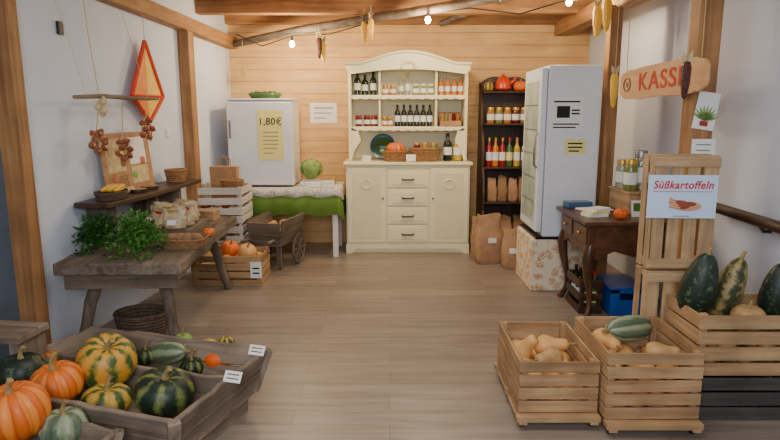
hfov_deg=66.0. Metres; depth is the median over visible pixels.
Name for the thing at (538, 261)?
stand
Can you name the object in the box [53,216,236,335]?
wooden table
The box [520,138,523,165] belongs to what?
bottle
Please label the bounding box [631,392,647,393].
sweet potato
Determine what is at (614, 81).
corn cob
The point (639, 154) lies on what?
jar
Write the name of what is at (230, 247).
pumpkin
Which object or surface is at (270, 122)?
sheet
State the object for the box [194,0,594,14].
ceiling beam
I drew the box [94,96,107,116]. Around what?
garlic braid
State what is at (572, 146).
notice
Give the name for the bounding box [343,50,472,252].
hutch
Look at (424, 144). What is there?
jar
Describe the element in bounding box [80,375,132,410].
pumpkin
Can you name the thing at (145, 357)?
gourd
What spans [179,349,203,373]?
gourd
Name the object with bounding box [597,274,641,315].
crate
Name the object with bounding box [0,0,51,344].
wooden post
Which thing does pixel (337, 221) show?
table
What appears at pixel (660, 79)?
sign
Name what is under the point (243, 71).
bunch
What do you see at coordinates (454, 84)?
bottle
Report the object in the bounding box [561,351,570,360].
butternut squash
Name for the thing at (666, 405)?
sweet potato
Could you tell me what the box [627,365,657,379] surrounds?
butternut squash
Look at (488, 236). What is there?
sack
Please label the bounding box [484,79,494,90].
gourd
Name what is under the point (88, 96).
hanging rod
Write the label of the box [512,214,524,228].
bag
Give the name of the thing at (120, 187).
corn cob
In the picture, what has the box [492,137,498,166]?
bottle
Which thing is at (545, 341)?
butternut squash
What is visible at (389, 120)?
jar
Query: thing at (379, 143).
plate
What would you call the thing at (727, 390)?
beetroot
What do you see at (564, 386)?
butternut squash
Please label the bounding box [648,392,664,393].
sweet potato
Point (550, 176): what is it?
fridge
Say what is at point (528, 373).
butternut squash
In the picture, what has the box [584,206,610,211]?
booklet
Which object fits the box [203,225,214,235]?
pumpkin
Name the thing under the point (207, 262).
butternut squash
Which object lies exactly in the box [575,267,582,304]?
bottle
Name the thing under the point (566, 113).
paper notice
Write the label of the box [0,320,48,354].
bench
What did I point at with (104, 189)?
corn cob
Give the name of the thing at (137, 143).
print
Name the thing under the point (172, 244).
basket
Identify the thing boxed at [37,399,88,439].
gourd
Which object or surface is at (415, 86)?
jar
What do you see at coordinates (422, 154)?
basket
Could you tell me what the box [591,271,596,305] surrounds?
bottle
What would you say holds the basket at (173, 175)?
on the shelf at (167, 192)
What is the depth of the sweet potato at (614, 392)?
2.86 m
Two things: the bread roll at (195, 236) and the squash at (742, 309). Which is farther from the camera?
the bread roll at (195, 236)
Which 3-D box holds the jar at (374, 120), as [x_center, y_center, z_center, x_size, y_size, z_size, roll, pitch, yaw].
[-0.170,-1.078,6.512,0.073,0.120,0.072,0,10,0]
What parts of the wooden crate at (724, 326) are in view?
corner post, corner post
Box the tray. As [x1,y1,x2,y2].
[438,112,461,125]
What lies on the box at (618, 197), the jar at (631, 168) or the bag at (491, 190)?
the jar at (631, 168)
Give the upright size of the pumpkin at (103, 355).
0.262 m
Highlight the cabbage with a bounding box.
[300,158,322,178]
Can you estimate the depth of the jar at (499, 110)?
6.46 m
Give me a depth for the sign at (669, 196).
3.17 m
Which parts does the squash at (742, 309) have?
stem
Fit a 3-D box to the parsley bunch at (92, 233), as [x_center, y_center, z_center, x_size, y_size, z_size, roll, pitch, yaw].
[-1.856,0.140,3.873,0.334,0.387,0.433,0,10,0]
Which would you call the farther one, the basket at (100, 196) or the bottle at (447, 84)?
the bottle at (447, 84)
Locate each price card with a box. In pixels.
[223,370,242,383]
[248,344,265,355]
[362,155,370,160]
[406,155,415,160]
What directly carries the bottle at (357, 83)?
on the hutch
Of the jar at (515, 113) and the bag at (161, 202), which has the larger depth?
the jar at (515, 113)
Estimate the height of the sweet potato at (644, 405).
0.080 m
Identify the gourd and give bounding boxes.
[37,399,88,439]
[137,339,152,364]
[176,325,192,338]
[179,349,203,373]
[217,327,234,342]
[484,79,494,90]
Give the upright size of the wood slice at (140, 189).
0.025 m
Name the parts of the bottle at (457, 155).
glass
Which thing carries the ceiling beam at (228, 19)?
attached to the wall at (296, 72)
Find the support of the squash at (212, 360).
in the trough at (216, 404)
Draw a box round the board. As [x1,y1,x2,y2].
[97,131,154,187]
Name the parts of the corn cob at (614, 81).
cord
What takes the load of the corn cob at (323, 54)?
hanging from the wall at (296, 72)
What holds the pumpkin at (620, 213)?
on the desk at (597, 237)
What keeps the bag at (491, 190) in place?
on the bookcase at (511, 98)
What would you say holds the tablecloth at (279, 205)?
on the table at (337, 221)
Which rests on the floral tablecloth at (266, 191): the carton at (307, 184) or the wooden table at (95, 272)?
the carton at (307, 184)
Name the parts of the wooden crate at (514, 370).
corner post, corner post, corner post, corner post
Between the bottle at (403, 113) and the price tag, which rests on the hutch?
the bottle at (403, 113)
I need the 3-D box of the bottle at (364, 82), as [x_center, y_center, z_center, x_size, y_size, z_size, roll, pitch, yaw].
[-0.270,-1.452,6.445,0.069,0.220,0.068,0,10,0]
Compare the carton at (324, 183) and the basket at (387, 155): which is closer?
the carton at (324, 183)
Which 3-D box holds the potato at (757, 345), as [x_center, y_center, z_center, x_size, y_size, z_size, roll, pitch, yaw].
[1.872,0.635,2.983,0.081,0.077,0.101,1,10,8]
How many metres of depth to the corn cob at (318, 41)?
5.97 m
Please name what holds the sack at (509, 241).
on the floor
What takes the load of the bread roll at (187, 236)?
in the basket at (172, 244)
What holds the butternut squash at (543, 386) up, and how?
in the wooden crate at (514, 370)
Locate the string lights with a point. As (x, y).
(568, 2)
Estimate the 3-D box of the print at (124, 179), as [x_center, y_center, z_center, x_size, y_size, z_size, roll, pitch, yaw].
[-1.957,-0.268,4.348,0.002,0.100,0.260,-5,10,6]
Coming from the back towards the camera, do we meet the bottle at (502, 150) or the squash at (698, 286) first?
the bottle at (502, 150)
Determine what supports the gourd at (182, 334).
in the trough at (216, 404)
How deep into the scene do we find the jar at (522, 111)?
6.46 m
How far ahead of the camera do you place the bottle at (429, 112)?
6.48 m
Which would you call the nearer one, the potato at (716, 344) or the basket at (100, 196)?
the potato at (716, 344)
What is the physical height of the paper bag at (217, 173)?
0.424 m
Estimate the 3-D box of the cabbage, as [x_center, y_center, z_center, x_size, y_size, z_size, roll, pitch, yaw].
[-0.839,-0.546,6.384,0.251,0.217,0.245,0,10,0]
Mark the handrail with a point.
(771, 225)
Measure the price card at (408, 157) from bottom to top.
0.070 m
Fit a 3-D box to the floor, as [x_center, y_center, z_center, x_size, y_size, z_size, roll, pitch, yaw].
[0.000,0.979,3.173,6.400,0.050,8.300,0,10,0]
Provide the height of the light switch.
0.070 m
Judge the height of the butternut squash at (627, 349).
0.107 m
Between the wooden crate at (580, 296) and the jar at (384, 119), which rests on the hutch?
the jar at (384, 119)
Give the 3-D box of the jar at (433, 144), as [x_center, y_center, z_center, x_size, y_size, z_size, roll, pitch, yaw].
[0.470,-0.754,6.448,0.073,0.160,0.072,0,10,0]
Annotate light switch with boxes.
[165,129,170,136]
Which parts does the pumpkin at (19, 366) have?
stem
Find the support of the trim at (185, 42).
attached to the wall at (67, 172)
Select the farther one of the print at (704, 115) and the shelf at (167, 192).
the shelf at (167, 192)
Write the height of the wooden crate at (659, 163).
0.619 m
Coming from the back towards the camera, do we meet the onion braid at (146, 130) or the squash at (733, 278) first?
the onion braid at (146, 130)
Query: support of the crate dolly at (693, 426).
on the floor
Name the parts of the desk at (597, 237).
leg, drawer, drawer, leg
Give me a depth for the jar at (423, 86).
6.43 m
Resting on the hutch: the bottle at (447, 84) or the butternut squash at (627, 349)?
the bottle at (447, 84)
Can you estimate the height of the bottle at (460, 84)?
0.190 m
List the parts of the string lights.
bulb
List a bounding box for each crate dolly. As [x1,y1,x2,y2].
[494,362,600,425]
[597,409,703,433]
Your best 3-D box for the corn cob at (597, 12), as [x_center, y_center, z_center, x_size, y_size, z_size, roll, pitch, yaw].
[1.655,-1.658,4.782,0.066,0.390,0.066,0,10,0]
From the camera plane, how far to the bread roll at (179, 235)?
3.98 m
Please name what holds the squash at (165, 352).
in the trough at (216, 404)
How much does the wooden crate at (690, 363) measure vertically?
0.334 m
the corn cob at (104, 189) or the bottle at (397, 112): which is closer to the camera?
the corn cob at (104, 189)
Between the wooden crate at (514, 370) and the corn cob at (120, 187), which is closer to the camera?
the wooden crate at (514, 370)
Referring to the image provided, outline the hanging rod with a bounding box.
[55,0,158,99]
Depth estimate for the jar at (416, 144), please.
6.41 m
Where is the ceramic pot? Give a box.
[495,73,516,90]
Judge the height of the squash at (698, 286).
0.379 m
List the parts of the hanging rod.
rod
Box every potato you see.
[614,392,630,393]
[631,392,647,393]
[644,405,665,406]
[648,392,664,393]
[666,392,687,393]
[666,405,685,406]
[706,344,715,346]
[716,344,736,346]
[757,345,775,346]
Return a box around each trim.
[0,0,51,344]
[96,0,237,48]
[177,30,201,270]
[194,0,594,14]
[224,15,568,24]
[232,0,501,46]
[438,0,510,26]
[554,0,649,35]
[592,5,623,273]
[674,0,724,321]
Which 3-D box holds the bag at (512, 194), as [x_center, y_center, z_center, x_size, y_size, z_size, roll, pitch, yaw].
[1.331,-0.336,6.523,0.118,0.252,0.139,0,10,0]
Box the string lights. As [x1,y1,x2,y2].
[236,0,574,46]
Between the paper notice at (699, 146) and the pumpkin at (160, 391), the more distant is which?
the paper notice at (699, 146)
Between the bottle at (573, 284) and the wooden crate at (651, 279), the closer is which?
the wooden crate at (651, 279)
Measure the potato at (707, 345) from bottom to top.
0.076 m
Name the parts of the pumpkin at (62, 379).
stem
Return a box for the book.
[574,207,613,211]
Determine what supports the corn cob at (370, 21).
hanging from the wall at (296, 72)
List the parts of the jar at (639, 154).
glass, lid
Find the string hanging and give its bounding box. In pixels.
[83,0,98,93]
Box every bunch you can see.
[70,212,130,255]
[105,208,168,279]
[241,43,246,77]
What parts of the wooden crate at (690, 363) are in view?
corner post, corner post, corner post, corner post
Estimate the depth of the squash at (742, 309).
2.96 m
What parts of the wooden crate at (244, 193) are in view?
corner post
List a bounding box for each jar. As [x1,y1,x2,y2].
[355,115,361,125]
[364,115,369,125]
[371,115,377,125]
[382,85,388,94]
[382,117,386,125]
[387,117,392,125]
[390,85,395,94]
[413,84,418,94]
[414,142,419,147]
[420,84,425,94]
[422,142,428,147]
[428,84,433,94]
[430,142,436,147]
[487,107,494,122]
[495,107,502,122]
[503,107,510,122]
[512,107,519,122]
[520,107,524,122]
[615,159,625,187]
[623,158,637,190]
[635,150,647,190]
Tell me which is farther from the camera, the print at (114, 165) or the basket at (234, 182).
the basket at (234, 182)
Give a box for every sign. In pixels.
[620,0,710,98]
[646,175,718,218]
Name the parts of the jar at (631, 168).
lid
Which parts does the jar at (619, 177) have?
lid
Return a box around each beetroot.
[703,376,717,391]
[727,390,747,391]
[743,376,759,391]
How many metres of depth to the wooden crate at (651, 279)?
3.30 m
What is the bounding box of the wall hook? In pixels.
[56,21,63,34]
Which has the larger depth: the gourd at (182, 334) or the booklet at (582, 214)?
the booklet at (582, 214)
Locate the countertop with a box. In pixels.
[343,159,472,164]
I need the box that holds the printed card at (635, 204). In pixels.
[631,200,640,216]
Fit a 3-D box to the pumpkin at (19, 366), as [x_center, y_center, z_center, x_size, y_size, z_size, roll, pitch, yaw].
[-1.727,0.688,2.810,0.208,0.209,0.209,0,10,0]
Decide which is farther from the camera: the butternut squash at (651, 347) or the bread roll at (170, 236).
the bread roll at (170, 236)
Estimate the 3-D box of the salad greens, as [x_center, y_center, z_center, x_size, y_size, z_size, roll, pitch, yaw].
[-1.293,-1.327,6.249,0.343,0.040,0.269,3,11,15]
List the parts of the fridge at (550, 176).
glass pane, door, handle, plate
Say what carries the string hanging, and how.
hanging from the wall at (67, 172)
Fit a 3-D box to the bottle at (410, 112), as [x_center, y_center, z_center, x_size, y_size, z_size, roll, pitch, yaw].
[0.220,-1.132,6.502,0.061,0.230,0.060,0,10,0]
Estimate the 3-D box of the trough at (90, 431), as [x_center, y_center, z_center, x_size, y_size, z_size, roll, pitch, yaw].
[-1.561,0.948,2.404,1.022,0.282,0.304,3,11,17]
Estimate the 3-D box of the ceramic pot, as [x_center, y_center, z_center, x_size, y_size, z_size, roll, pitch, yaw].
[1.248,-1.493,6.507,0.212,0.194,0.170,6,12,32]
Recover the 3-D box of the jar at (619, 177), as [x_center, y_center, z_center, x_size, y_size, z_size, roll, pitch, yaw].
[1.820,-0.365,4.710,0.091,0.220,0.090,0,10,0]
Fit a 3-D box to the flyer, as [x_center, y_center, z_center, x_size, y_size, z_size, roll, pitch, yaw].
[1.889,-0.651,3.583,0.177,0.236,0.005,0,10,0]
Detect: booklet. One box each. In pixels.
[581,212,607,216]
[582,210,609,214]
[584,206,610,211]
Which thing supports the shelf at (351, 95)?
attached to the hutch
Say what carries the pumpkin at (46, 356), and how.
in the trough at (216, 404)
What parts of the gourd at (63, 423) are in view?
stem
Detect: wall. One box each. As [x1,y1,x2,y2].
[16,0,236,341]
[228,25,590,241]
[588,0,779,306]
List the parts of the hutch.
panel, door, door panel, panel, drawer, drawer panel, drawer, drawer panel, drawer, drawer panel, drawer panel, arched crown, drawer, crown moulding, door, door panel, panel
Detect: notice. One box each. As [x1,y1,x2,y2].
[310,103,336,122]
[549,97,583,129]
[564,139,585,153]
[691,139,715,154]
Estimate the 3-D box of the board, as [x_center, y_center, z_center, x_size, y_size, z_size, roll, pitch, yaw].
[-1.962,-0.434,4.492,0.057,0.438,0.680,1,10,6]
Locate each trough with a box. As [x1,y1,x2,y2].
[28,422,123,439]
[47,326,272,439]
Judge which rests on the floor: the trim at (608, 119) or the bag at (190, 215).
the trim at (608, 119)
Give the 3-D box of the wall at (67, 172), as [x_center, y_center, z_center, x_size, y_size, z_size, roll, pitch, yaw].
[-2.249,-0.357,2.832,0.149,2.700,8.154,1,10,6]
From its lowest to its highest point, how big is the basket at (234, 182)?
0.131 m
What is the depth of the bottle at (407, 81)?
6.45 m
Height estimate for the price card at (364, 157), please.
0.060 m
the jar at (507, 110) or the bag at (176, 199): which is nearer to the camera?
the bag at (176, 199)
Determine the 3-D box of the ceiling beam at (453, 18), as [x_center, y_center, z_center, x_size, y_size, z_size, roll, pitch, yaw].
[0.877,-2.062,5.899,0.117,0.227,0.985,-10,14,-43]
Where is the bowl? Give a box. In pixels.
[248,93,281,97]
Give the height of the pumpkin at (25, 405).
0.256 m
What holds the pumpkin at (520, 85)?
on the bookcase at (511, 98)
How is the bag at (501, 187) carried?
on the bookcase at (511, 98)
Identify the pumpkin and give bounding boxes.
[0,345,46,385]
[0,378,51,439]
[29,352,84,399]
[41,350,59,363]
[75,333,137,386]
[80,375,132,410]
[132,366,194,417]
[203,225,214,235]
[221,240,238,255]
[237,243,256,255]
[386,140,404,150]
[513,78,525,90]
[614,205,628,218]
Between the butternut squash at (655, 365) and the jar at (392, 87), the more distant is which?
the jar at (392, 87)
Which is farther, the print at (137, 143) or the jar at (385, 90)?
the jar at (385, 90)
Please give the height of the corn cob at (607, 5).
0.390 m
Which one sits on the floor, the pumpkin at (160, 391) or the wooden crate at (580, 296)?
the wooden crate at (580, 296)
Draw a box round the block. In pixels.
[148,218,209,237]
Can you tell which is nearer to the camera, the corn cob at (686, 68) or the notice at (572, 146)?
the corn cob at (686, 68)
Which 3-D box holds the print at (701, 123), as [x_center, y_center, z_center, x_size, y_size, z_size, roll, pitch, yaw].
[1.878,-0.578,3.595,0.050,0.030,0.002,8,10,-1]
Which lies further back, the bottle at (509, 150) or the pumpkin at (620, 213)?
the bottle at (509, 150)
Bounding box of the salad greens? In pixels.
[250,91,279,92]
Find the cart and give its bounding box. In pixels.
[240,211,305,270]
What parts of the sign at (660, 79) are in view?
cord, cord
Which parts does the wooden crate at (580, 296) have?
corner post, corner post, corner post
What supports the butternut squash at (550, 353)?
on the butternut squash
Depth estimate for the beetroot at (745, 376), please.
3.13 m
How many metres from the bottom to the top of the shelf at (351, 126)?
0.024 m
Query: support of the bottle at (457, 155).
on the hutch
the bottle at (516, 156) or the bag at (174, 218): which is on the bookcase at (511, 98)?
the bottle at (516, 156)
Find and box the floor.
[101,242,779,439]
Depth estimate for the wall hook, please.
3.73 m
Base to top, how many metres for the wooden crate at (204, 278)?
0.273 m
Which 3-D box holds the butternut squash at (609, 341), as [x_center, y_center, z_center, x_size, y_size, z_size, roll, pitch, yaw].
[1.137,0.636,3.083,0.126,0.126,0.232,-5,11,-25]
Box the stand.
[516,226,582,290]
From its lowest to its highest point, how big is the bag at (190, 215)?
0.166 m
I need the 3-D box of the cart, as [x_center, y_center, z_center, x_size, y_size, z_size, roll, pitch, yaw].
[-1.146,0.215,5.852,0.402,0.503,0.750,3,11,14]
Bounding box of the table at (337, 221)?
[243,215,342,256]
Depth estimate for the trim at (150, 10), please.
5.06 m
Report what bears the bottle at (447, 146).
on the hutch
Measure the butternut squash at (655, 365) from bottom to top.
0.107 m
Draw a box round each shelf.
[74,179,200,243]
[351,95,464,95]
[351,126,463,127]
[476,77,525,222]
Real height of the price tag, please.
0.144 m
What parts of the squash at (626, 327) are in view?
stem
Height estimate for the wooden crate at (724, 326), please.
0.312 m
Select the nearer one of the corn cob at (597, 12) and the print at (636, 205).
the print at (636, 205)
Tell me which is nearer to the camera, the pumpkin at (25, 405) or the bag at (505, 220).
the pumpkin at (25, 405)
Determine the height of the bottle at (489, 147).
0.310 m
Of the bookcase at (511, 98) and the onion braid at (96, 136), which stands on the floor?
the bookcase at (511, 98)
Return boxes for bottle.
[354,73,360,94]
[362,74,367,94]
[370,71,375,94]
[395,105,399,125]
[398,76,403,94]
[401,105,406,125]
[405,72,409,94]
[407,105,412,125]
[414,105,419,125]
[420,105,425,125]
[427,105,431,125]
[438,77,443,94]
[443,133,451,160]
[445,77,449,94]
[451,77,456,94]
[453,133,461,160]
[457,77,462,94]
[486,137,491,166]
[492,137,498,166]
[499,137,505,166]
[506,137,512,166]
[513,137,519,166]
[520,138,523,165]
[571,264,578,300]
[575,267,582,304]
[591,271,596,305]
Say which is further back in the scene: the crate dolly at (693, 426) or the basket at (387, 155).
the basket at (387, 155)
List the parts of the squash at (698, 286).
stem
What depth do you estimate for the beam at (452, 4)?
5.75 m
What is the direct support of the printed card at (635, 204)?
on the desk at (597, 237)
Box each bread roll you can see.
[167,233,176,239]
[176,233,183,239]
[182,233,192,239]
[191,233,202,239]
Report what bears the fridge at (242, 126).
on the floral tablecloth at (266, 191)
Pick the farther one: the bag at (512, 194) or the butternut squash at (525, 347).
the bag at (512, 194)
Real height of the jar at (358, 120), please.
0.120 m
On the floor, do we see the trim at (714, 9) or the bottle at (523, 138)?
the trim at (714, 9)
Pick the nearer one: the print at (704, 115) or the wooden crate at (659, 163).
the wooden crate at (659, 163)
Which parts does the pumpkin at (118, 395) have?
stem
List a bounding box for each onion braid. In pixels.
[88,101,108,154]
[115,101,133,161]
[139,101,155,139]
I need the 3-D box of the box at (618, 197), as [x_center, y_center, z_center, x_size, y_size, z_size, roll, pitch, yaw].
[1.920,-0.158,4.646,0.320,0.165,0.420,0,10,0]
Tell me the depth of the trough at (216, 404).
2.84 m
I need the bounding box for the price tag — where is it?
[250,262,261,277]
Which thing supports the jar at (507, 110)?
on the bookcase at (511, 98)
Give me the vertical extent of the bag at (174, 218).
0.165 m
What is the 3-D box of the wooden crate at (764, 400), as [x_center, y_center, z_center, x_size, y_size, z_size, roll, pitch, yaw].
[1.790,0.846,3.129,0.600,0.229,0.379,0,10,0]
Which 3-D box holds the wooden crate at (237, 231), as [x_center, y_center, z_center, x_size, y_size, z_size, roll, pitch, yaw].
[-1.620,0.054,5.902,0.460,0.266,0.438,0,10,0]
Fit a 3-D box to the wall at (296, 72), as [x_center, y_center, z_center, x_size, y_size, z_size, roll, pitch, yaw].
[0.200,-1.030,6.851,4.200,2.600,0.150,0,10,0]
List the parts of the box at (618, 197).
box lid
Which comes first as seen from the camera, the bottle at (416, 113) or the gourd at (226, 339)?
the gourd at (226, 339)
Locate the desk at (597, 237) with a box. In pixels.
[556,206,666,315]
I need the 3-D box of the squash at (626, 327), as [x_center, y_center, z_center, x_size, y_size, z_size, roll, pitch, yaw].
[1.242,0.576,3.160,0.361,0.144,0.137,-7,12,-32]
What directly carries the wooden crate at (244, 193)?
on the wooden crate at (237, 231)
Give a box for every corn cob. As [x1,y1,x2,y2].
[100,184,113,191]
[107,184,118,191]
[113,184,124,191]
[316,32,321,58]
[321,36,325,62]
[361,15,366,43]
[368,12,373,40]
[593,0,601,36]
[602,0,612,31]
[610,4,619,107]
[680,0,692,98]
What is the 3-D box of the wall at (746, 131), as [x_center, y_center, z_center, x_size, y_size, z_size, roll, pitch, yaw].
[2.275,-0.366,2.881,0.150,2.700,8.200,0,10,0]
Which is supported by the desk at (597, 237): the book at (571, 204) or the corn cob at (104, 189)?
the book at (571, 204)
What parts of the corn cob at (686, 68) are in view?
cord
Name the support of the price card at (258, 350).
attached to the trough at (216, 404)
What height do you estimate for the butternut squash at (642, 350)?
0.107 m
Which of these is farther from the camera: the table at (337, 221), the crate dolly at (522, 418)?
the table at (337, 221)
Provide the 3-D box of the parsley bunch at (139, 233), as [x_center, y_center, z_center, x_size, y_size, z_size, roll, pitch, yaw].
[-1.577,0.131,3.764,0.393,0.421,0.430,0,10,0]
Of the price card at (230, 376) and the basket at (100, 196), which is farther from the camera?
the basket at (100, 196)
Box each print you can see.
[105,138,126,173]
[109,175,129,186]
[128,137,146,163]
[131,164,149,182]
[633,203,639,210]
[692,105,718,120]
[699,121,707,126]
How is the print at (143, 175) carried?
attached to the board
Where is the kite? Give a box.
[130,15,164,141]
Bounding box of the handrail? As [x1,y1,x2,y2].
[716,202,779,233]
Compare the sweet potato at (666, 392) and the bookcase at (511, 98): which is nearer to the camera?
the sweet potato at (666, 392)
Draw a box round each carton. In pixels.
[305,182,320,186]
[322,181,334,186]
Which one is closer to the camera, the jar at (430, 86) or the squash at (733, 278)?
the squash at (733, 278)
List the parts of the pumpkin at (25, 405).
stem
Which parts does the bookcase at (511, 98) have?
panel, shelf, shelf, shelf, shelf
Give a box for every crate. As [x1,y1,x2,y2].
[192,246,269,285]
[197,182,252,214]
[217,209,252,242]
[497,321,600,411]
[566,269,603,313]
[574,316,704,418]
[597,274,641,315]
[632,264,687,350]
[636,153,721,268]
[665,293,779,375]
[684,361,779,419]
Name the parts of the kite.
panel, panel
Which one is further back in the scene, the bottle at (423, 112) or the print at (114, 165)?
the bottle at (423, 112)
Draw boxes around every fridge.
[225,98,300,184]
[520,65,602,238]
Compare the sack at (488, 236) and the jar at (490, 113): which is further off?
the jar at (490, 113)
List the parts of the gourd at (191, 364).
stem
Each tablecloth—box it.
[247,195,345,219]
[251,181,345,199]
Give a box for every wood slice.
[129,187,147,192]
[140,185,158,189]
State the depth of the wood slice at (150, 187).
4.54 m
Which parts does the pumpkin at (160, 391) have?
stem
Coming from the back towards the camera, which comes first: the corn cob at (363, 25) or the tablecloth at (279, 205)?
the tablecloth at (279, 205)
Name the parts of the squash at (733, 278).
stem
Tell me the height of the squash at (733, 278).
0.390 m
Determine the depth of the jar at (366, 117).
6.48 m
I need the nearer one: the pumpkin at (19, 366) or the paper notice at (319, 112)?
the pumpkin at (19, 366)
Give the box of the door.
[0,147,19,362]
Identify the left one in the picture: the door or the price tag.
the door
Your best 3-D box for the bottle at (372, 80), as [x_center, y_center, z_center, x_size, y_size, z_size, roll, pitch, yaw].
[-0.180,-1.467,6.442,0.069,0.250,0.068,0,10,0]
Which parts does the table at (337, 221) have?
leg, leg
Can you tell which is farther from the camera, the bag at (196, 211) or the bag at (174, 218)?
the bag at (196, 211)
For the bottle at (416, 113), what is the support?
on the hutch
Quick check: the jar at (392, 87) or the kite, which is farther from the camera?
the jar at (392, 87)
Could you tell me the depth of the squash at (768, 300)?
3.10 m
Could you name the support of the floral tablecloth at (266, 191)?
on the tablecloth at (279, 205)
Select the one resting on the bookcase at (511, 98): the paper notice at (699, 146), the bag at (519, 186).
the bag at (519, 186)
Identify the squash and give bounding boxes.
[151,342,190,363]
[201,262,215,271]
[204,354,233,367]
[513,332,541,358]
[527,373,542,386]
[532,347,563,360]
[534,334,576,353]
[543,386,564,399]
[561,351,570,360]
[564,386,582,399]
[592,328,623,350]
[601,315,651,340]
[616,343,632,352]
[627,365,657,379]
[638,345,654,365]
[645,341,685,352]
[655,365,678,379]
[676,246,718,312]
[706,250,747,314]
[729,300,765,331]
[757,263,779,314]
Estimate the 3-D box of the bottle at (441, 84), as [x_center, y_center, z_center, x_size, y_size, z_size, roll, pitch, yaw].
[0.550,-1.437,6.447,0.057,0.190,0.056,0,10,0]
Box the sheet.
[257,110,283,159]
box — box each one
[199,209,219,220]
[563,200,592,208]
[608,186,647,213]
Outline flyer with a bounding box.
[691,91,720,130]
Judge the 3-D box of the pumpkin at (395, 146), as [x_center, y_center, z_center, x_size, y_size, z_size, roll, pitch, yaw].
[0.061,-0.776,6.423,0.199,0.165,0.197,-6,12,-29]
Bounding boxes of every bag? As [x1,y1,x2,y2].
[145,207,162,230]
[150,204,171,209]
[153,201,177,205]
[162,206,186,229]
[172,203,195,225]
[174,200,199,221]
[175,198,190,201]
[209,155,238,197]
[486,177,496,200]
[496,175,507,200]
[501,215,511,232]
[507,177,517,200]
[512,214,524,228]
[517,176,521,200]
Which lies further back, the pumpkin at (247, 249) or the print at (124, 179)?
the pumpkin at (247, 249)
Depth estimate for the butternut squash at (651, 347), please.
2.96 m
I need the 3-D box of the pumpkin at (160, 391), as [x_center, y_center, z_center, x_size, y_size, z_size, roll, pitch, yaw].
[-1.021,0.757,2.707,0.261,0.225,0.258,3,11,18]
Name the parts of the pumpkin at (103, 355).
stem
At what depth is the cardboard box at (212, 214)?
4.92 m
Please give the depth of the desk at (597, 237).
4.23 m
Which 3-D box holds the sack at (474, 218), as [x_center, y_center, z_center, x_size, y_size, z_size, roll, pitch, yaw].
[0.919,0.169,6.311,0.139,0.432,0.117,-1,10,-6]
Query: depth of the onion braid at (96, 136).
3.88 m
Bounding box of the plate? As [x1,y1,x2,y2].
[370,134,394,158]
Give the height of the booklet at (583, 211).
0.020 m
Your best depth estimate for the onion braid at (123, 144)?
4.20 m
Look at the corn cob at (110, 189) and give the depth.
4.04 m
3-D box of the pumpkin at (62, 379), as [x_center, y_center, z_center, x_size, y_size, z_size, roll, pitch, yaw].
[-1.498,0.702,2.694,0.230,0.242,0.225,6,12,28]
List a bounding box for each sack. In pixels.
[470,216,477,256]
[473,213,502,263]
[500,228,516,269]
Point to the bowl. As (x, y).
(252, 95)
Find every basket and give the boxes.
[93,188,128,200]
[113,303,166,334]
[157,233,209,248]
[164,168,186,182]
[220,178,243,187]
[381,150,409,160]
[409,147,441,160]
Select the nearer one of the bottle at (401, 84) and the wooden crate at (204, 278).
the wooden crate at (204, 278)

